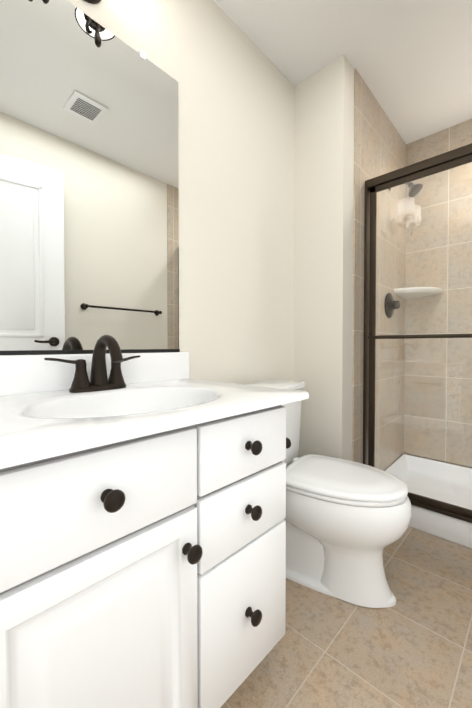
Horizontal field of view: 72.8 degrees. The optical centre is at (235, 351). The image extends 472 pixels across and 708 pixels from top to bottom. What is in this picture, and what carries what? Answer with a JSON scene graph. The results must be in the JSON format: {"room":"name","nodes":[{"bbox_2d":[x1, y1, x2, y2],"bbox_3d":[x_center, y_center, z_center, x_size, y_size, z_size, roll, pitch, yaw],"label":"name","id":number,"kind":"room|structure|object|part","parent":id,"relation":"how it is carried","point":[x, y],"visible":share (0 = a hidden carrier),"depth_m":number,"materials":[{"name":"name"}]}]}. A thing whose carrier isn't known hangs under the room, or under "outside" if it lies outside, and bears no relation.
{"room":"bathroom","nodes":[
{"label":"bathroom","id":0,"kind":"room"},
{"bbox_2d":[84,0,100,3],"bbox_3d":[-0.402,-1.212,0.907,0.209,0.266,0.350,1,1,43],"label":"sconce","id":1,"kind":"object","parent":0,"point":[93,1],"visible":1,"depth_m":1.00,"materials":[{"name":"black metal"}]},
{"bbox_2d":[0,0,294,463],"bbox_3d":[-0.065,-0.290,1.497,0.111,2.440,3.321,1,1,43],"label":"wall","id":2,"kind":"structure","parent":0,"point":[89,223],"depth_m":1.15,"materials":[{"name":"beige paint"}]},
{"bbox_2d":[294,55,353,460],"bbox_3d":[0.796,-0.301,2.125,0.296,2.440,1.025,1,1,43],"label":"wall","id":3,"kind":"structure","parent":0,"point":[323,214],"depth_m":1.72,"materials":[{"name":"paint"}]},
{"bbox_2d":[352,69,405,469],"bbox_3d":[0.949,-0.300,2.065,0.008,2.440,0.901,1,1,43],"label":"wall tile","id":4,"kind":"structure","parent":3,"relation":"attached to","point":[379,146],"depth_m":2.02,"materials":[{"name":"beige tile"}]},
{"bbox_2d":[385,293,399,317],"bbox_3d":[1.037,-0.304,2.095,0.076,0.167,0.189,1,1,43],"label":"shower valve","id":5,"kind":"object","parent":4,"relation":"attached to","point":[389,314],"depth_m":2.09,"materials":[{"name":"grey metal"}]},
{"bbox_2d":[389,182,422,196],"bbox_3d":[1.079,-1.045,2.039,0.197,0.136,0.092,1,1,43],"label":"shower head","id":6,"kind":"object","parent":4,"relation":"attached to","point":[411,193],"depth_m":2.00},
{"bbox_2d":[213,0,471,143],"bbox_3d":[0.503,-1.551,0.936,1.678,0.100,3.321,1,1,43],"label":"ceiling","id":7,"kind":"structure","parent":0,"point":[410,61],"depth_m":1.58,"materials":[{"name":"paint"}]},
{"bbox_2d":[220,527,471,707],"bbox_3d":[0.503,0.989,0.980,1.678,0.100,3.321,1,1,43],"label":"floor","id":8,"kind":"structure","parent":0,"point":[412,648],"depth_m":1.02,"materials":[{"name":"tile"}]},
{"bbox_2d":[0,335,308,707],"bbox_3d":[-0.256,0.448,0.835,0.558,0.986,0.808,1,1,43],"label":"bathroom vanity","id":9,"kind":"object","parent":8,"relation":"on","point":[142,531],"visible":1,"depth_m":0.63,"materials":[{"name":"white wood"}]},
{"bbox_2d":[0,352,189,395],"bbox_3d":[-0.460,0.062,1.003,0.021,0.107,0.782,1,1,43],"label":"backsplash","id":10,"kind":"structure","parent":9,"relation":"on","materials":[{"name":"white stone"}]},
{"bbox_3d":[-0.222,0.589,0.560,0.017,0.497,0.387,1,1,43],"label":"door","id":11,"kind":"part","parent":9,"relation":"part of","materials":[{"name":"white wood"}]},
{"bbox_3d":[-0.206,0.245,0.531,0.037,0.035,0.035,1,1,43],"label":"knob","id":12,"kind":"part","parent":9,"relation":"part of","materials":[{"name":"brown metal"}]},
{"bbox_2d":[0,378,308,468],"bbox_3d":[-0.264,0.183,0.821,0.558,0.133,0.784,1,1,43],"label":"countertop","id":13,"kind":"structure","parent":9,"relation":"on","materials":[{"name":"white stone"}]},
{"bbox_2d":[44,335,139,392],"bbox_3d":[-0.371,0.034,0.917,0.162,0.162,0.282,1,1,43],"label":"faucet","id":14,"kind":"object","parent":13,"relation":"on","point":[99,382],"depth_m":0.93,"materials":[{"name":"black metal"}]},
{"bbox_3d":[-0.090,0.412,0.656,0.037,0.035,0.035,1,1,43],"label":"knob","id":15,"kind":"part","parent":9,"relation":"part of","materials":[{"name":"brown metal"}]},
{"bbox_3d":[0.029,0.408,0.821,0.017,0.163,0.325,1,1,43],"label":"drawer","id":16,"kind":"part","parent":9,"relation":"part of","materials":[{"name":"white wood"}]},
{"bbox_3d":[0.029,0.239,0.818,0.017,0.154,0.325,1,1,43],"label":"drawer","id":17,"kind":"part","parent":9,"relation":"part of","materials":[{"name":"white wood"}]},
{"bbox_3d":[0.029,0.665,0.825,0.017,0.337,0.325,1,1,43],"label":"drawer","id":18,"kind":"part","parent":9,"relation":"part of","materials":[{"name":"white wood"}]},
{"bbox_3d":[0.044,0.663,0.802,0.037,0.035,0.035,1,1,43],"label":"knob","id":19,"kind":"part","parent":9,"relation":"part of","materials":[{"name":"brown metal"}]},
{"bbox_3d":[0.044,0.400,0.797,0.037,0.035,0.035,1,1,43],"label":"knob","id":20,"kind":"part","parent":9,"relation":"part of","materials":[{"name":"brown metal"}]},
{"bbox_3d":[0.044,0.238,0.794,0.037,0.035,0.035,1,1,43],"label":"knob","id":21,"kind":"part","parent":9,"relation":"part of","materials":[{"name":"brown metal"}]},
{"bbox_2d":[247,380,411,607],"bbox_3d":[0.315,0.544,1.329,0.708,0.776,0.464,1,1,43],"label":"toilet","id":22,"kind":"object","parent":8,"relation":"on","point":[347,522],"visible":0.67,"depth_m":1.19,"materials":[{"name":"white ceramic"}]},
{"bbox_3d":[0.148,0.170,1.471,0.262,0.031,0.450,1,1,43],"label":"tank lid","id":23,"kind":"part","parent":22,"relation":"part of","materials":[{"name":"white ceramic"}]},
{"bbox_3d":[0.146,0.360,1.475,0.244,0.351,0.426,1,1,43],"label":"tank","id":24,"kind":"part","parent":22,"relation":"part of","materials":[{"name":"white ceramic"}]},
{"bbox_3d":[0.418,0.527,1.284,0.467,0.016,0.382,1,1,43],"label":"seat","id":25,"kind":"part","parent":22,"relation":"part of","materials":[{"name":"white plastic"}]},
{"bbox_3d":[0.418,0.502,1.284,0.472,0.029,0.386,1,1,43],"label":"lid","id":26,"kind":"part","parent":22,"relation":"part of","materials":[{"name":"white plastic"}]},
{"bbox_3d":[0.418,0.733,1.289,0.499,0.392,0.381,1,1,43],"label":"bowl","id":27,"kind":"part","parent":22,"relation":"part of","materials":[{"name":"white ceramic"}]},
{"bbox_2d":[363,143,471,548],"bbox_3d":[1.406,-0.019,1.699,1.165,1.890,0.794,1,1,43],"label":"shower","id":28,"kind":"object","parent":8,"relation":"on","point":[439,494],"visible":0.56,"depth_m":1.75,"materials":[{"name":"clear glass"}]},
{"bbox_3d":[1.612,-0.301,2.126,1.478,2.440,0.100,1,1,43],"label":"wall","id":29,"kind":"structure","parent":0,"visible":0},
{"bbox_2d":[394,287,443,298],"bbox_3d":[1.261,-0.407,2.207,0.245,0.049,0.245,1,1,43],"label":"corner shelf","id":30,"kind":"object","parent":29,"relation":"attached to","point":[422,291],"depth_m":2.18,"materials":[{"name":"white ceramic"}]},
{"bbox_2d":[403,119,471,466],"bbox_3d":[1.685,-0.299,1.983,1.174,2.440,0.008,1,1,43],"label":"wall tile","id":31,"kind":"structure","parent":29,"relation":"attached to","point":[459,135],"depth_m":2.23,"materials":[{"name":"beige tile"}]}
]}

